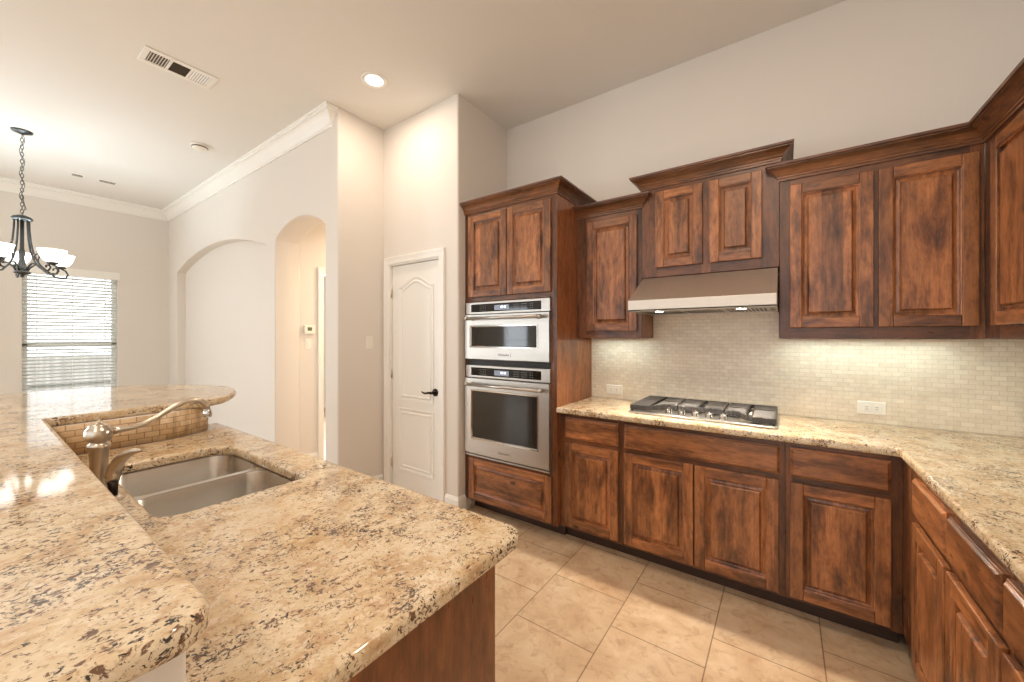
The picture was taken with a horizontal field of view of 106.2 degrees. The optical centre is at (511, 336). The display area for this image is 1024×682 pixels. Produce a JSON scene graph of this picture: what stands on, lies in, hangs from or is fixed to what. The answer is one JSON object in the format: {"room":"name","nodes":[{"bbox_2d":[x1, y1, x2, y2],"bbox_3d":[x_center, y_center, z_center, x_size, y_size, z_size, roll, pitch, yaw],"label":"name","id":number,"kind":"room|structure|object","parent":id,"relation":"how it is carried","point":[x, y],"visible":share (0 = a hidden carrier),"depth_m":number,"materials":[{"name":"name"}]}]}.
{"room":"kitchen","nodes":[
{"label":"kitchen","id":0,"kind":"room"},
{"bbox_2d":[0,190,167,393],"bbox_3d":[-7.127,-0.255,3.381,0.160,3.288,6.482,0,0,35],"label":"wall","id":1,"kind":"structure","parent":0,"point":[134,247],"depth_m":5.38,"materials":[{"name":"white paint"}]},
{"bbox_2d":[22,274,115,392],"bbox_3d":[-5.857,0.011,5.122,0.180,1.715,0.940,0,0,35],"label":"window","id":2,"kind":"structure","parent":1,"relation":"in","point":[28,274],"depth_m":5.12,"materials":[{"name":"white paint"}]},
{"bbox_2d":[22,264,119,392],"bbox_3d":[-5.836,-0.038,5.106,0.103,1.715,0.870,0,0,35],"label":"window blind","id":3,"kind":"object","parent":2,"relation":"attached to","point":[78,273],"visible":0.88,"depth_m":5.09,"materials":[{"name":"white paint"}]},
{"bbox_2d":[52,407,207,681],"bbox_3d":[-1.073,0.871,1.193,1.930,1.036,0.707,0,0,35],"label":"wall","id":4,"kind":"structure","parent":0,"point":[180,423],"depth_m":1.66,"materials":[{"name":"beige tile"}]},
{"bbox_2d":[0,385,235,681],"bbox_3d":[-1.464,0.335,1.437,2.980,0.036,1.253,0,0,35],"label":"bar","id":5,"kind":"object","parent":4,"relation":"on","point":[87,594],"visible":0.98,"depth_m":0.53,"materials":[{"name":"beige stone"}]},
{"bbox_2d":[168,130,327,460],"bbox_3d":[-3.331,-0.255,4.666,4.750,3.288,0.242,0,0,35],"label":"wall","id":6,"kind":"structure","parent":0,"point":[276,205],"depth_m":3.93,"materials":[{"name":"white paint"}]},
{"bbox_2d":[185,241,265,439],"bbox_3d":[-3.688,0.039,4.957,3.250,2.700,0.095,0,0,35],"label":"wall niche","id":7,"kind":"object","parent":6,"relation":"in","point":[225,289],"visible":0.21,"depth_m":4.74,"materials":[{"name":"white paint"}]},
{"bbox_2d":[300,222,325,453],"bbox_3d":[-1.125,-0.086,5.697,0.120,2.950,4.000,0,0,35],"label":"wall","id":8,"kind":"structure","parent":0,"point":[313,245],"depth_m":4.13,"materials":[{"name":"white paint"}]},
{"bbox_2d":[305,339,310,348],"bbox_3d":[-2.175,0.079,4.103,0.008,0.110,0.064,0,0,35],"label":"light switch","id":9,"kind":"object","parent":8,"relation":"attached to","point":[307,341],"visible":1,"depth_m":4.10,"materials":[{"name":"white plastic"}]},
{"bbox_2d":[304,325,314,333],"bbox_3d":[-2.163,-0.072,4.102,0.028,0.093,0.112,0,0,35],"label":"thermostat","id":10,"kind":"object","parent":8,"relation":"attached to","point":[308,329],"visible":1,"depth_m":4.09,"materials":[{"name":"white plastic"}]},
{"bbox_2d":[308,452,317,457],"bbox_3d":[-2.167,1.324,4.108,0.015,0.130,0.180,0,0,35],"label":"baseboard","id":11,"kind":"structure","parent":8,"relation":"attached to","point":[315,454],"depth_m":4.15,"materials":[{"name":"white paint"}]},
{"bbox_2d":[318,267,325,459],"bbox_3d":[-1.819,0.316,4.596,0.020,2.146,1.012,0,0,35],"label":"trim","id":12,"kind":"structure","parent":8,"relation":"attached to","point":[321,270],"depth_m":4.20,"materials":[{"name":"white paint"}]},
{"bbox_2d":[324,276,325,407],"bbox_3d":[-3.658,-0.086,7.553,0.100,2.950,4.100,0,0,35],"label":"wall","id":13,"kind":"structure","parent":0,"point":[324,276],"depth_m":7.49,"materials":[{"name":"white paint"}]},
{"bbox_2d":[328,107,383,480],"bbox_3d":[-1.336,-0.255,3.496,0.201,3.288,0.638,0,0,35],"label":"wall","id":14,"kind":"structure","parent":0,"point":[355,145],"depth_m":3.31,"materials":[{"name":"white paint"}]},
{"bbox_2d":[0,101,337,221],"bbox_3d":[-5.156,-1.828,1.976,4.680,0.142,6.266,0,0,35],"label":"trim","id":15,"kind":"structure","parent":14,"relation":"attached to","point":[320,119],"depth_m":4.57,"materials":[{"name":"white paint"}]},
{"bbox_2d":[366,336,372,348],"bbox_3d":[-1.266,0.054,3.414,0.008,0.116,0.072,0,0,35],"label":"light switch","id":16,"kind":"object","parent":14,"relation":"attached to","point":[369,339],"visible":1,"depth_m":3.41,"materials":[{"name":"white plastic"}]},
{"bbox_2d":[374,474,382,479],"bbox_3d":[-1.309,1.324,3.347,0.015,0.130,0.427,0,0,35],"label":"baseboard","id":17,"kind":"structure","parent":14,"relation":"attached to","point":[380,476],"depth_m":3.49,"materials":[{"name":"white paint"}]},
{"bbox_2d":[384,101,442,257],"bbox_3d":[-0.827,-0.255,3.366,0.800,3.288,0.120,0,0,35],"label":"wall","id":18,"kind":"structure","parent":0,"point":[413,147],"depth_m":3.30,"materials":[{"name":"white paint"}]},
{"bbox_2d":[384,247,444,501],"bbox_3d":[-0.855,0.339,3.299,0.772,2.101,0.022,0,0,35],"label":"trim","id":19,"kind":"structure","parent":18,"relation":"attached to","point":[439,252],"depth_m":3.19,"materials":[{"name":"white paint"}]},
{"bbox_2d":[391,259,438,499],"bbox_3d":[-0.849,0.372,3.313,0.619,2.010,0.097,0,0,35],"label":"door","id":20,"kind":"structure","parent":18,"relation":"in","point":[415,285],"depth_m":3.32,"materials":[{"name":"white paint"}]},
{"bbox_2d":[0,0,845,208],"bbox_3d":[-3.202,-1.939,1.318,9.050,0.080,7.650,0,0,35],"label":"ceiling","id":21,"kind":"structure","parent":0,"point":[72,76],"depth_m":2.69,"materials":[{"name":"white paint"}]},
{"bbox_2d":[0,127,74,279],"bbox_3d":[-4.549,-1.220,3.561,0.666,1.358,0.681,0,0,35],"label":"chandelier","id":22,"kind":"object","parent":21,"relation":"hanging from","point":[58,258],"visible":1,"depth_m":3.55,"materials":[{"name":"grey metal"}]},
{"bbox_2d":[70,172,84,177],"bbox_3d":[-5.109,-1.895,4.518,0.110,0.008,0.110,0,0,35],"label":"ceiling vent","id":23,"kind":"object","parent":21,"relation":"in","point":[71,173],"visible":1,"depth_m":4.52,"materials":[{"name":"white metal"}]},
{"bbox_2d":[97,179,116,184],"bbox_3d":[-4.967,-1.895,4.718,0.110,0.008,0.160,0,0,35],"label":"ceiling vent","id":24,"kind":"object","parent":21,"relation":"in","point":[99,180],"visible":1,"depth_m":4.71,"materials":[{"name":"white metal"}]},
{"bbox_2d":[137,45,218,89],"bbox_3d":[-2.358,-1.895,2.726,0.210,0.008,0.400,0,0,35],"label":"ceiling vent","id":25,"kind":"object","parent":21,"relation":"in","point":[153,57],"visible":1,"depth_m":2.71,"materials":[{"name":"white metal"}]},
{"bbox_2d":[190,142,208,151],"bbox_3d":[-3.103,-1.877,3.820,0.150,0.044,0.150,0,0,35],"label":"smoke detector","id":26,"kind":"object","parent":21,"relation":"attached to","point":[198,146],"visible":1,"depth_m":3.79,"materials":[{"name":"white plastic"}]},
{"bbox_2d":[360,71,387,88],"bbox_3d":[-1.021,-1.895,2.849,0.192,0.007,0.192,0,0,35],"label":"recessed light","id":27,"kind":"object","parent":21,"relation":"in","point":[375,80],"visible":1,"depth_m":2.84,"materials":[{"name":"white glass"}]},
{"bbox_2d":[324,408,917,681],"bbox_3d":[-2.321,1.419,2.562,9.050,0.060,10.700,0,0,35],"label":"floor","id":28,"kind":"structure","parent":0,"point":[569,608],"depth_m":1.83,"materials":[{"name":"tile"}]},
{"bbox_2d":[348,566,494,681],"bbox_3d":[-0.913,0.951,1.199,1.725,0.876,0.582,0,0,35],"label":"base cabinet","id":29,"kind":"object","parent":28,"relation":"on","point":[456,643],"visible":0.06,"depth_m":0.82,"materials":[{"name":"brown wood"}]},
{"bbox_2d":[78,423,518,681],"bbox_3d":[-0.982,0.494,1.280,2.038,0.038,0.639,0,0,35],"label":"countertop","id":30,"kind":"structure","parent":29,"relation":"on","point":[315,576],"depth_m":0.83,"materials":[{"name":"beige stone"}]},
{"bbox_2d":[104,448,142,500],"bbox_3d":[-1.146,0.402,1.121,0.103,0.147,0.056,0,0,12],"label":"sprayer","id":31,"kind":"object","parent":30,"relation":"on","point":[113,472],"visible":0.75,"depth_m":1.12,"materials":[{"name":"silver metal"}]},
{"bbox_2d":[83,397,211,488],"bbox_3d":[-1.164,0.342,1.246,0.064,0.266,0.303,0,0,39],"label":"kitchen faucet","id":32,"kind":"object","parent":30,"relation":"on","point":[98,434],"visible":0.88,"depth_m":1.15,"materials":[{"name":"silver metal"}]},
{"bbox_2d":[119,455,293,516],"bbox_3d":[-1.091,0.609,1.349,0.730,0.191,0.440,0,0,35],"label":"double sink","id":33,"kind":"object","parent":30,"relation":"in","point":[182,487],"visible":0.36,"depth_m":1.46,"materials":[{"name":"silver metal"}]},
{"bbox_2d":[443,94,506,508],"bbox_3d":[-0.285,-0.255,3.340,0.165,3.288,0.704,0,0,35],"label":"wall pier","id":34,"kind":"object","parent":28,"relation":"on","point":[474,144],"visible":0.54,"depth_m":3.06,"materials":[{"name":"white paint"}]},
{"bbox_2d":[444,493,465,508],"bbox_3d":[-0.452,1.324,3.064,0.150,0.130,0.091,0,0,35],"label":"baseboard","id":35,"kind":"object","parent":34,"relation":"attached to","point":[460,501],"visible":0.7,"depth_m":3.03,"materials":[{"name":"white paint"}]},
{"bbox_2d":[460,175,596,534],"bbox_3d":[0.138,0.171,3.016,0.895,2.436,0.639,0,0,35],"label":"tall cabinet","id":36,"kind":"object","parent":28,"relation":"on","point":[521,242],"depth_m":2.75,"materials":[{"name":"brown wood"}]},
{"bbox_2d":[464,365,550,473],"bbox_3d":[0.019,0.575,2.916,0.758,0.703,0.390,0,0,35],"label":"wall oven","id":37,"kind":"object","parent":36,"relation":"in","point":[508,409],"visible":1,"depth_m":2.77,"materials":[{"name":"silver metal"}]},
{"bbox_2d":[464,298,550,362],"bbox_3d":[0.019,-0.043,2.916,0.758,0.441,0.390,0,0,35],"label":"microwave oven","id":38,"kind":"object","parent":36,"relation":"in","point":[507,330],"visible":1,"depth_m":2.77,"materials":[{"name":"silver metal"}]},
{"bbox_2d":[560,413,626,553],"bbox_3d":[0.651,0.951,2.708,0.428,0.876,0.548,0,0,35],"label":"base cabinet","id":39,"kind":"object","parent":28,"relation":"on","point":[590,447],"visible":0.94,"depth_m":2.48,"materials":[{"name":"brown wood"}]},
{"bbox_2d":[622,421,784,605],"bbox_3d":[1.161,0.951,2.346,0.824,0.876,0.548,0,0,35],"label":"base cabinet","id":40,"kind":"object","parent":28,"relation":"on","point":[709,506],"visible":0.91,"depth_m":2.10,"materials":[{"name":"brown wood"}]},
{"bbox_2d":[556,396,1023,583],"bbox_3d":[0.986,0.494,1.618,2.236,0.038,1.941,0,0,35],"label":"countertop","id":41,"kind":"structure","parent":40,"relation":"on","point":[979,477],"depth_m":1.60,"materials":[{"name":"beige stone"}]},
{"bbox_2d":[629,395,778,428],"bbox_3d":[1.169,0.449,2.361,0.770,0.052,0.460,0,0,35],"label":"gas cooktop","id":42,"kind":"object","parent":41,"relation":"in","point":[761,416],"visible":1,"depth_m":2.28,"materials":[{"name":"silver metal"}]},
{"bbox_2d":[629,408,778,428],"bbox_3d":[1.169,0.469,2.361,0.770,0.012,0.460,0,0,35],"label":"tray","id":43,"kind":"object","parent":42,"relation":"on","point":[733,419],"depth_m":2.21,"materials":[{"name":"silver metal"}]},
{"bbox_2d":[785,442,902,642],"bbox_3d":[1.667,0.951,1.988,0.416,0.876,0.548,0,0,35],"label":"base cabinet","id":44,"kind":"object","parent":28,"relation":"on","point":[844,508],"visible":0.93,"depth_m":1.76,"materials":[{"name":"brown wood"}]},
{"bbox_2d":[903,460,954,681],"bbox_3d":[1.737,0.951,1.253,0.588,0.876,0.613,0,0,35],"label":"base cabinet","id":45,"kind":"object","parent":28,"relation":"on","point":[925,514],"visible":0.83,"depth_m":1.36,"materials":[{"name":"brown wood"}]},
{"bbox_2d":[945,514,1014,681],"bbox_3d":[1.452,0.951,0.851,0.588,0.876,0.372,0,0,35],"label":"base cabinet","id":46,"kind":"object","parent":28,"relation":"on","point":[975,643],"visible":0.79,"depth_m":1.01,"materials":[{"name":"brown wood"}]},
{"bbox_2d":[1002,576,1023,681],"bbox_3d":[1.223,0.951,0.528,0.588,0.876,0.420,0,0,35],"label":"base cabinet","id":47,"kind":"object","parent":28,"relation":"on","point":[1013,590],"visible":0.85,"depth_m":0.83,"materials":[{"name":"brown wood"}]},
{"bbox_2d":[507,0,1023,437],"bbox_3d":[1.266,-0.255,2.696,3.350,3.288,0.137,0,0,35],"label":"wall","id":48,"kind":"structure","parent":0,"point":[848,73],"depth_m":2.29,"materials":[{"name":"white paint"}]},
{"bbox_2d":[573,191,652,337],"bbox_3d":[0.758,-0.464,2.763,0.540,0.950,0.333,0,0,35],"label":"upper cabinet","id":49,"kind":"object","parent":48,"relation":"attached to","point":[609,231],"visible":1,"depth_m":2.67,"materials":[{"name":"brown wood"}]},
{"bbox_2d":[629,139,793,278],"bbox_3d":[1.232,-0.718,2.428,0.884,0.662,0.333,0,0,35],"label":"upper cabinet","id":50,"kind":"object","parent":48,"relation":"attached to","point":[721,213],"visible":0.96,"depth_m":2.29,"materials":[{"name":"brown wood"}]},
{"bbox_2d":[628,268,777,315],"bbox_3d":[1.161,-0.265,2.329,0.739,0.234,0.558,0,0,35],"label":"range hood","id":51,"kind":"object","parent":50,"relation":"attached to","point":[756,290],"visible":1,"depth_m":2.17,"materials":[{"name":"silver metal"}]},
{"bbox_2d":[592,275,1023,437],"bbox_3d":[1.542,0.049,2.410,2.225,0.850,0.010,0,0,35],"label":"tile backsplash","id":52,"kind":"structure","parent":48,"relation":"attached to","point":[961,385],"depth_m":2.24,"materials":[{"name":"tile"}]},
{"bbox_2d":[606,384,621,394],"bbox_3d":[0.781,0.407,2.938,0.125,0.072,0.009,0,0,35],"label":"wall outlet","id":53,"kind":"object","parent":52,"relation":"attached to","point":[610,389],"visible":1,"depth_m":2.93,"materials":[{"name":"white plastic"}]},
{"bbox_2d":[857,400,886,415],"bbox_3d":[1.965,0.392,2.099,0.118,0.072,0.009,0,0,35],"label":"wall outlet","id":54,"kind":"object","parent":52,"relation":"attached to","point":[863,407],"visible":1,"depth_m":2.10,"materials":[{"name":"white plastic"}]},
{"bbox_2d":[863,405,869,410],"bbox_3d":[1.948,0.392,2.109,0.028,0.034,0.003,0,0,35],"label":"receptacle","id":55,"kind":"object","parent":54,"relation":"attached to","point":[865,407],"depth_m":2.11,"materials":[{"name":"white plastic"}]},
{"bbox_2d":[873,405,879,411],"bbox_3d":[1.980,0.392,2.086,0.028,0.034,0.003,0,0,35],"label":"receptacle","id":56,"kind":"object","parent":54,"relation":"attached to","point":[876,408],"depth_m":2.09,"materials":[{"name":"white plastic"}]},
{"bbox_2d":[765,122,984,338],"bbox_3d":[1.817,-0.464,2.014,0.810,0.950,0.333,0,0,35],"label":"upper cabinet","id":57,"kind":"object","parent":48,"relation":"attached to","point":[884,239],"visible":0.98,"depth_m":1.87,"materials":[{"name":"brown wood"}]},
{"bbox_3d":[1.104,-0.255,-0.292,0.160,3.288,5.200,0,0,35],"label":"wall","id":58,"kind":"structure","parent":0,"visible":0},
{"bbox_2d":[969,58,1023,338],"bbox_3d":[1.736,-0.464,1.029,0.328,0.950,1.500,0,0,35],"label":"upper cabinet","id":59,"kind":"object","parent":58,"relation":"attached to","point":[999,122],"visible":0.96,"depth_m":1.50,"materials":[{"name":"brown wood"}]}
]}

